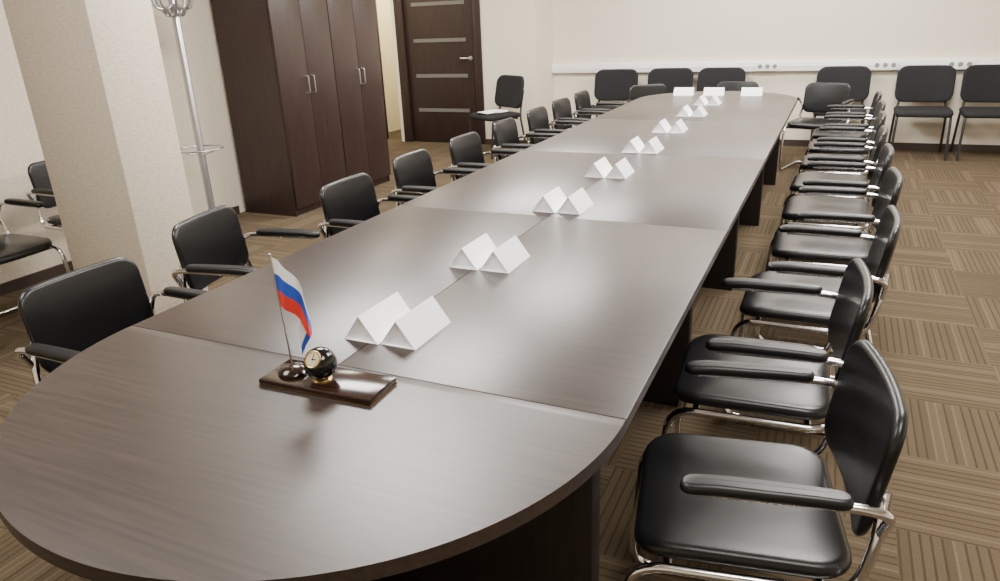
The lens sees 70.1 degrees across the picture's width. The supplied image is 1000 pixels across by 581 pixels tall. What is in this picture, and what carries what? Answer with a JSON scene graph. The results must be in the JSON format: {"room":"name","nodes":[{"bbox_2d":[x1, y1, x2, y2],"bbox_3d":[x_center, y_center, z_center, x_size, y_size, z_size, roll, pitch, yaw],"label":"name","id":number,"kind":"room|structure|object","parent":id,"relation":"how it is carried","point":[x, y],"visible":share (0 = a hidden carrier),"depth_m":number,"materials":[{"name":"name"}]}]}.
{"room":"conference room","nodes":[
{"label":"conference room","id":0,"kind":"room"},
{"bbox_2d":[2,0,207,315],"bbox_3d":[-2.082,-1.205,3.612,0.590,2.850,0.370,7,23,24],"label":"wall pillar","id":1,"kind":"structure","parent":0,"point":[93,72],"depth_m":3.60,"materials":[{"name":"paint"}]},
{"bbox_2d":[0,0,246,283],"bbox_3d":[-3.449,-1.167,3.663,0.150,2.850,8.100,7,23,24],"label":"wall","id":2,"kind":"structure","parent":0,"point":[20,146],"depth_m":5.47,"materials":[{"name":"paint"}]},
{"bbox_2d":[0,206,239,295],"bbox_3d":[-3.640,0.404,3.471,0.015,0.070,6.550,7,23,24],"label":"baseboard","id":3,"kind":"structure","parent":2,"relation":"attached to","point":[13,285],"depth_m":4.67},
{"bbox_2d":[376,0,400,131],"bbox_3d":[-1.238,-3.632,9.876,1.250,2.850,1.200,7,23,24],"label":"wall","id":4,"kind":"structure","parent":0,"point":[383,6],"depth_m":10.32,"materials":[{"name":"paint"}]},
{"bbox_2d":[375,0,553,139],"bbox_3d":[-0.538,-3.398,9.184,2.430,2.850,0.750,7,23,24],"label":"wall","id":5,"kind":"structure","parent":0,"point":[516,35],"depth_m":8.65,"materials":[{"name":"paint"}]},
{"bbox_2d":[374,0,404,141],"bbox_3d":[-1.480,-3.093,9.403,0.410,2.200,0.165,7,23,24],"label":"trim","id":6,"kind":"structure","parent":5,"relation":"attached to","point":[391,1],"depth_m":9.39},
{"bbox_2d":[393,0,485,143],"bbox_3d":[-0.748,-2.974,9.079,1.210,2.150,0.189,7,23,24],"label":"door","id":7,"kind":"structure","parent":5,"relation":"in","point":[439,44],"depth_m":9.09,"materials":[{"name":"brown wood"}]},
{"bbox_2d":[485,139,531,144],"bbox_3d":[0.148,-1.871,9.010,0.725,0.070,0.015,7,23,24],"label":"baseboard","id":8,"kind":"structure","parent":5,"relation":"attached to","point":[488,141],"depth_m":9.11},
{"bbox_2d":[0,129,999,580],"bbox_3d":[0.223,-0.003,4.347,9.150,0.100,11.800,7,23,24],"label":"floor","id":9,"kind":"structure","parent":0,"point":[936,327],"depth_m":3.18,"materials":[{"name":"carpet"}]},
{"bbox_2d":[0,198,70,344],"bbox_3d":[-2.741,-0.168,3.849,0.541,0.796,0.547,7,23,24],"label":"armchair","id":10,"kind":"object","parent":9,"relation":"on","point":[13,247],"visible":0.96,"depth_m":3.90,"materials":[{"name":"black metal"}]},
{"bbox_2d":[26,160,62,230],"bbox_3d":[-2.539,-0.429,4.509,0.541,0.796,0.547,7,23,24],"label":"armchair","id":11,"kind":"object","parent":9,"relation":"on","point":[42,190],"visible":0.2,"depth_m":4.35,"materials":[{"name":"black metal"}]},
{"bbox_2d":[15,257,207,384],"bbox_3d":[-1.130,0.339,2.341,0.541,0.796,0.547,7,23,24],"label":"armchair","id":12,"kind":"object","parent":9,"relation":"on","point":[64,315],"visible":0.4,"depth_m":2.31,"materials":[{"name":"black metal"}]},
{"bbox_2d":[151,0,223,209],"bbox_3d":[-2.262,-1.309,5.263,0.340,1.882,0.340,7,23,24],"label":"coat stand","id":13,"kind":"object","parent":9,"relation":"on","point":[173,6],"visible":0.89,"depth_m":5.18,"materials":[{"name":"grey metal"}]},
{"bbox_2d":[172,205,319,301],"bbox_3d":[-0.984,0.068,3.034,0.541,0.796,0.547,3,21,13],"label":"armchair","id":14,"kind":"object","parent":9,"relation":"on","point":[210,245],"visible":0.55,"depth_m":2.97,"materials":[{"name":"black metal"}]},
{"bbox_2d":[211,0,346,216],"bbox_3d":[-1.843,-1.782,6.078,0.605,2.150,0.725,7,23,24],"label":"wardrobe","id":15,"kind":"object","parent":9,"relation":"on","point":[277,57],"visible":0.87,"depth_m":5.91,"materials":[{"name":"wood"}]},
{"bbox_2d":[326,0,390,185],"bbox_3d":[-1.541,-2.030,6.694,0.605,2.150,0.725,7,23,24],"label":"wardrobe","id":16,"kind":"object","parent":9,"relation":"on","point":[352,23],"visible":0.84,"depth_m":6.61,"materials":[{"name":"wood"}]},
{"bbox_2d":[318,173,418,238],"bbox_3d":[-0.530,-0.150,3.556,0.541,0.796,0.547,7,23,24],"label":"armchair","id":17,"kind":"object","parent":9,"relation":"on","point":[347,202],"visible":0.41,"depth_m":3.53,"materials":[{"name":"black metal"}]},
{"bbox_2d":[0,91,796,580],"bbox_3d":[0.787,-0.425,4.197,1.400,0.750,7.002,7,23,24],"label":"conference table","id":18,"kind":"object","parent":9,"relation":"on","point":[157,451],"visible":0.82,"depth_m":1.60,"materials":[{"name":"wood"}]},
{"bbox_2d":[258,346,397,406],"bbox_3d":[-0.391,0.168,1.593,0.298,0.092,0.114,6,23,22],"label":"desk clock","id":19,"kind":"object","parent":18,"relation":"on","point":[319,375],"visible":1,"depth_m":1.57,"materials":[{"name":"brown wood"}]},
{"bbox_2d":[268,253,311,365],"bbox_3d":[-0.456,0.047,1.575,0.083,0.268,0.020,6,22,21],"label":"table flag","id":20,"kind":"object","parent":19,"relation":"on","point":[289,292],"visible":1,"depth_m":1.56,"materials":[{"name":"fabric"}]},
{"bbox_2d":[303,346,336,383],"bbox_3d":[-0.400,0.163,1.585,0.074,0.077,0.075,7,23,24],"label":"clock","id":21,"kind":"object","parent":19,"relation":"on","point":[319,363],"depth_m":1.56,"materials":[{"name":"black metal"}]},
{"bbox_2d":[344,292,410,344],"bbox_3d":[-0.318,0.067,1.881,0.103,0.070,0.184,7,23,24],"label":"name card","id":22,"kind":"object","parent":18,"relation":"on","point":[372,325],"visible":0.91,"depth_m":1.84,"materials":[{"name":"white paper"}]},
{"bbox_2d":[381,296,450,349],"bbox_3d":[-0.218,0.077,1.842,0.103,0.070,0.184,7,23,24],"label":"name card","id":23,"kind":"object","parent":18,"relation":"on","point":[417,326],"visible":1,"depth_m":1.80,"materials":[{"name":"white paper"}]},
{"bbox_2d":[449,233,496,269],"bbox_3d":[-0.084,-0.135,2.382,0.103,0.070,0.184,7,23,24],"label":"name card","id":24,"kind":"object","parent":18,"relation":"on","point":[472,256],"visible":0.91,"depth_m":2.33,"materials":[{"name":"white paper"}]},
{"bbox_2d":[480,235,529,272],"bbox_3d":[0.017,-0.124,2.342,0.103,0.070,0.184,7,23,23],"label":"name card","id":25,"kind":"object","parent":18,"relation":"on","point":[505,258],"visible":1,"depth_m":2.30,"materials":[{"name":"white paper"}]},
{"bbox_2d":[532,186,566,212],"bbox_3d":[0.216,-0.387,3.010,0.103,0.070,0.184,7,23,24],"label":"name card","id":26,"kind":"object","parent":18,"relation":"on","point":[553,200],"visible":0.91,"depth_m":2.96,"materials":[{"name":"white paper"}]},
{"bbox_2d":[557,187,593,214],"bbox_3d":[0.315,-0.376,2.971,0.103,0.070,0.184,7,23,24],"label":"name card","id":27,"kind":"object","parent":18,"relation":"on","point":[579,201],"visible":1,"depth_m":2.92,"materials":[{"name":"white paper"}]},
{"bbox_2d":[584,157,611,177],"bbox_3d":[0.502,-0.625,3.603,0.103,0.070,0.184,7,23,24],"label":"name card","id":28,"kind":"object","parent":18,"relation":"on","point":[602,167],"visible":0.91,"depth_m":3.55,"materials":[{"name":"white paper"}]},
{"bbox_2d":[605,158,634,178],"bbox_3d":[0.601,-0.615,3.563,0.103,0.070,0.184,7,23,23],"label":"name card","id":29,"kind":"object","parent":18,"relation":"on","point":[622,169],"visible":1,"depth_m":3.51,"materials":[{"name":"white paper"}]},
{"bbox_2d":[621,136,644,152],"bbox_3d":[0.787,-0.860,4.186,0.103,0.070,0.184,7,23,23],"label":"name card","id":30,"kind":"object","parent":18,"relation":"on","point":[635,145],"visible":0.91,"depth_m":4.13,"materials":[{"name":"white paper"}]},
{"bbox_2d":[640,136,663,153],"bbox_3d":[0.886,-0.849,4.146,0.103,0.070,0.184,7,23,24],"label":"name card","id":31,"kind":"object","parent":18,"relation":"on","point":[653,146],"visible":1,"depth_m":4.09,"materials":[{"name":"white paper"}]},
{"bbox_2d":[651,119,670,132],"bbox_3d":[1.098,-1.119,4.829,0.103,0.070,0.184,7,23,23],"label":"name card","id":32,"kind":"object","parent":18,"relation":"on","point":[663,126],"visible":0.91,"depth_m":4.77,"materials":[{"name":"white paper"}]},
{"bbox_2d":[668,119,687,132],"bbox_3d":[1.198,-1.108,4.789,0.103,0.070,0.184,7,23,23],"label":"name card","id":33,"kind":"object","parent":18,"relation":"on","point":[679,126],"visible":1,"depth_m":4.73,"materials":[{"name":"white paper"}]},
{"bbox_2d":[673,87,694,95],"bbox_3d":[1.764,-1.910,6.827,0.184,0.070,0.103,7,23,24],"label":"name card","id":34,"kind":"object","parent":18,"relation":"on","point":[678,91],"visible":1,"depth_m":6.80,"materials":[{"name":"white paper"}]},
{"bbox_2d":[676,105,692,116],"bbox_3d":[1.430,-1.391,5.504,0.103,0.070,0.184,7,23,24],"label":"name card","id":35,"kind":"object","parent":18,"relation":"on","point":[685,111],"visible":0.91,"depth_m":5.45,"materials":[{"name":"white paper"}]},
{"bbox_2d":[690,105,707,116],"bbox_3d":[1.528,-1.380,5.465,0.103,0.070,0.184,7,23,23],"label":"name card","id":36,"kind":"object","parent":18,"relation":"on","point":[700,111],"visible":1,"depth_m":5.41,"materials":[{"name":"white paper"}]},
{"bbox_2d":[693,95,707,104],"bbox_3d":[1.727,-1.636,6.113,0.103,0.070,0.184,7,23,24],"label":"name card","id":37,"kind":"object","parent":18,"relation":"on","point":[701,100],"visible":0.91,"depth_m":6.05,"materials":[{"name":"white paper"}]},
{"bbox_2d":[703,87,724,95],"bbox_3d":[2.019,-1.878,6.715,0.184,0.070,0.103,7,23,24],"label":"name card","id":38,"kind":"object","parent":18,"relation":"on","point":[708,91],"visible":0.91,"depth_m":6.69,"materials":[{"name":"white paper"}]},
{"bbox_2d":[706,95,721,104],"bbox_3d":[1.826,-1.625,6.073,0.103,0.070,0.184,7,23,24],"label":"name card","id":39,"kind":"object","parent":18,"relation":"on","point":[714,100],"visible":1,"depth_m":6.02,"materials":[{"name":"white paper"}]},
{"bbox_2d":[741,87,762,95],"bbox_3d":[2.328,-1.839,6.579,0.184,0.070,0.103,7,23,24],"label":"name card","id":40,"kind":"object","parent":18,"relation":"on","point":[746,91],"visible":1,"depth_m":6.56,"materials":[{"name":"white paper"}]},
{"bbox_2d":[391,149,479,206],"bbox_3d":[-0.282,-0.397,4.175,0.541,0.796,0.547,6,23,22],"label":"armchair","id":41,"kind":"object","parent":9,"relation":"on","point":[414,174],"visible":0.37,"depth_m":4.16,"materials":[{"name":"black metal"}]},
{"bbox_2d":[448,132,521,181],"bbox_3d":[-0.005,-0.625,4.741,0.541,0.796,0.547,7,23,24],"label":"armchair","id":42,"kind":"object","parent":9,"relation":"on","point":[466,151],"visible":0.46,"depth_m":4.72,"materials":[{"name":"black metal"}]},
{"bbox_2d":[469,75,526,158],"bbox_3d":[-0.034,-2.044,8.349,0.536,0.882,0.530,-16,25,-31],"label":"chair","id":43,"kind":"object","parent":9,"relation":"on","point":[509,92],"visible":0.93,"depth_m":8.28,"materials":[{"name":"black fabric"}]},
{"bbox_2d":[477,109,507,113],"bbox_3d":[-0.085,-2.085,8.300,0.323,0.012,0.244,-21,28,-40],"label":"paper stack","id":44,"kind":"object","parent":43,"relation":"on","point":[492,110],"visible":1,"depth_m":8.27,"materials":[{"name":"white paper"}]},
{"bbox_2d":[492,117,556,161],"bbox_3d":[0.265,-0.873,5.361,0.541,0.796,0.547,6,23,22],"label":"armchair","id":45,"kind":"object","parent":9,"relation":"on","point":[505,131],"visible":0.44,"depth_m":5.33,"materials":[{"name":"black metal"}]},
{"bbox_2d":[526,106,585,143],"bbox_3d":[0.536,-1.114,5.961,0.541,0.796,0.547,7,23,24],"label":"armchair","id":46,"kind":"object","parent":9,"relation":"on","point":[537,118],"visible":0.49,"depth_m":5.95,"materials":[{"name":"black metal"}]},
{"bbox_2d":[550,97,607,129],"bbox_3d":[0.782,-1.342,6.530,0.541,0.796,0.547,8,23,25],"label":"armchair","id":47,"kind":"object","parent":9,"relation":"on","point":[561,108],"visible":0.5,"depth_m":6.54,"materials":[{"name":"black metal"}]},
{"bbox_2d":[573,90,624,125],"bbox_3d":[1.040,-1.572,7.104,0.541,0.796,0.547,7,23,24],"label":"armchair","id":48,"kind":"object","parent":9,"relation":"on","point":[582,98],"visible":0.45,"depth_m":7.11,"materials":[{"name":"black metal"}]},
{"bbox_2d":[591,69,637,116],"bbox_3d":[1.332,-2.168,8.523,0.530,0.882,0.536,7,23,24],"label":"chair","id":49,"kind":"object","parent":9,"relation":"on","point":[610,84],"visible":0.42,"depth_m":8.59,"materials":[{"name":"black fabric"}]},
{"bbox_2d":[625,84,666,103],"bbox_3d":[1.617,-1.707,7.393,0.547,0.796,0.541,-7,21,-11],"label":"armchair","id":50,"kind":"object","parent":9,"relation":"on","point":[635,91],"visible":0.22,"depth_m":7.48,"materials":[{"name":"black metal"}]},
{"bbox_2d":[647,68,692,92],"bbox_3d":[1.938,-2.124,8.339,0.530,0.882,0.536,7,23,24],"label":"chair","id":51,"kind":"object","parent":9,"relation":"on","point":[671,78],"visible":0.23,"depth_m":8.39,"materials":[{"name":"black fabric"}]},
{"bbox_2d":[696,67,745,91],"bbox_3d":[2.466,-2.058,8.107,0.530,0.882,0.536,7,23,24],"label":"chair","id":52,"kind":"object","parent":9,"relation":"on","point":[707,77],"visible":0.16,"depth_m":8.17,"materials":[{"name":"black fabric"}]},
{"bbox_2d":[717,81,758,90],"bbox_3d":[2.382,-1.710,7.316,0.547,0.796,0.541,7,23,24],"label":"armchair","id":53,"kind":"object","parent":9,"relation":"on","point":[731,85],"visible":0.06,"depth_m":7.40,"materials":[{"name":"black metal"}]},
{"bbox_2d":[623,339,908,580],"bbox_3d":[0.561,0.526,1.662,0.541,0.796,0.547,3,22,15],"label":"armchair","id":54,"kind":"object","parent":9,"relation":"on","point":[771,507],"visible":1,"depth_m":1.51,"materials":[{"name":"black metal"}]},
{"bbox_2d":[662,258,873,434],"bbox_3d":[0.798,0.306,2.214,0.541,0.796,0.547,6,22,20],"label":"armchair","id":55,"kind":"object","parent":9,"relation":"on","point":[854,297],"visible":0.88,"depth_m":2.05,"materials":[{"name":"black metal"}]},
{"bbox_2d":[721,205,901,434],"bbox_3d":[1.192,0.077,2.769,0.541,0.796,0.547,7,23,24],"label":"armchair","id":56,"kind":"object","parent":9,"relation":"on","point":[759,305],"visible":0.69,"depth_m":2.62,"materials":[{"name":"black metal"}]},
{"bbox_2d":[778,83,854,171],"bbox_3d":[3.046,-1.564,6.860,0.547,0.796,0.541,14,26,37],"label":"armchair","id":57,"kind":"object","parent":9,"relation":"on","point":[817,96],"visible":0.7,"depth_m":6.89,"materials":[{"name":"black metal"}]},
{"bbox_2d":[755,167,903,352],"bbox_3d":[1.538,-0.170,3.377,0.541,0.796,0.547,6,23,21],"label":"armchair","id":58,"kind":"object","parent":9,"relation":"on","point":[829,249],"visible":0.7,"depth_m":3.24,"materials":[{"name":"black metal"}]},
{"bbox_2d":[772,143,894,261],"bbox_3d":[1.815,-0.397,3.942,0.541,0.796,0.547,7,23,24],"label":"armchair","id":59,"kind":"object","parent":9,"relation":"on","point":[794,205],"visible":0.73,"depth_m":3.85,"materials":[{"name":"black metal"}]},
{"bbox_2d":[782,125,887,264],"bbox_3d":[2.096,-0.628,4.516,0.541,0.796,0.547,8,23,25],"label":"armchair","id":60,"kind":"object","parent":9,"relation":"on","point":[880,140],"visible":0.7,"depth_m":4.45,"materials":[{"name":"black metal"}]},
{"bbox_2d":[788,111,886,231],"bbox_3d":[2.404,-0.864,5.100,0.541,0.796,0.547,7,23,24],"label":"armchair","id":61,"kind":"object","parent":9,"relation":"on","point":[880,120],"visible":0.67,"depth_m":4.97,"materials":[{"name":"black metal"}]},
{"bbox_2d":[809,66,871,142],"bbox_3d":[3.621,-1.913,7.600,0.530,0.882,0.536,7,23,24],"label":"chair","id":62,"kind":"object","parent":9,"relation":"on","point":[858,78],"visible":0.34,"depth_m":7.62,"materials":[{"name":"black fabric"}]},
{"bbox_2d":[799,100,885,200],"bbox_3d":[2.695,-1.087,5.650,0.541,0.796,0.547,6,23,22],"label":"armchair","id":63,"kind":"object","parent":9,"relation":"on","point":[880,106],"visible":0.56,"depth_m":5.50,"materials":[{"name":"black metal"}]},
{"bbox_2d":[806,91,881,170],"bbox_3d":[2.976,-1.318,6.224,0.541,0.796,0.547,7,23,24],"label":"armchair","id":64,"kind":"object","parent":9,"relation":"on","point":[817,133],"visible":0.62,"depth_m":6.08,"materials":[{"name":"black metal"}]},
{"bbox_2d":[888,65,955,160],"bbox_3d":[4.321,-1.826,7.293,0.530,0.882,0.536,7,23,24],"label":"chair","id":65,"kind":"object","parent":9,"relation":"on","point":[914,83],"visible":1,"depth_m":7.33,"materials":[{"name":"black fabric"}]},
{"bbox_2d":[949,64,999,160],"bbox_3d":[4.858,-1.758,7.057,0.530,0.882,0.536,7,23,24],"label":"chair","id":66,"kind":"object","parent":9,"relation":"on","point":[980,83],"visible":1,"depth_m":7.14,"materials":[{"name":"black fabric"}]},
{"bbox_2d":[553,0,999,144],"bbox_3d":[3.588,-2.999,7.680,6.370,2.850,0.150,7,23,24],"label":"wall","id":67,"kind":"structure","parent":0,"point":[584,31],"depth_m":7.88,"materials":[{"name":"paint"}]},
{"bbox_2d":[756,62,778,70],"bbox_3d":[3.000,-2.513,7.990,0.240,0.088,0.015,7,23,24],"label":"power socket","id":68,"kind":"object","parent":67,"relation":"attached to","point":[760,66],"visible":1,"depth_m":7.98,"materials":[{"name":"white plastic"}]},
{"bbox_2d":[552,58,999,72],"bbox_3d":[3.497,-2.467,7.812,6.220,0.110,0.064,7,23,24],"label":"trim","id":69,"kind":"structure","parent":67,"relation":"attached to","point":[794,65],"depth_m":8.08,"materials":[{"name":"white plastic"}]},
{"bbox_2d":[872,60,898,69],"bbox_3d":[4.068,-2.381,7.521,0.239,0.094,0.015,7,23,24],"label":"power socket","id":70,"kind":"object","parent":67,"relation":"attached to","point":[877,64],"visible":1,"depth_m":7.51,"materials":[{"name":"white plastic"}]},
{"bbox_2d":[779,139,999,151],"bbox_3d":[3.541,-1.682,8.136,6.220,0.070,0.015,7,23,24],"label":"baseboard","id":71,"kind":"structure","parent":67,"relation":"attached to","point":[787,142],"depth_m":7.66,"materials":[{"name":"wood"}]},
{"bbox_2d":[947,59,974,68],"bbox_3d":[4.686,-2.306,7.249,0.238,0.090,0.015,7,23,24],"label":"power socket","id":72,"kind":"object","parent":67,"relation":"attached to","point":[956,63],"visible":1,"depth_m":7.24,"materials":[{"name":"white plastic"}]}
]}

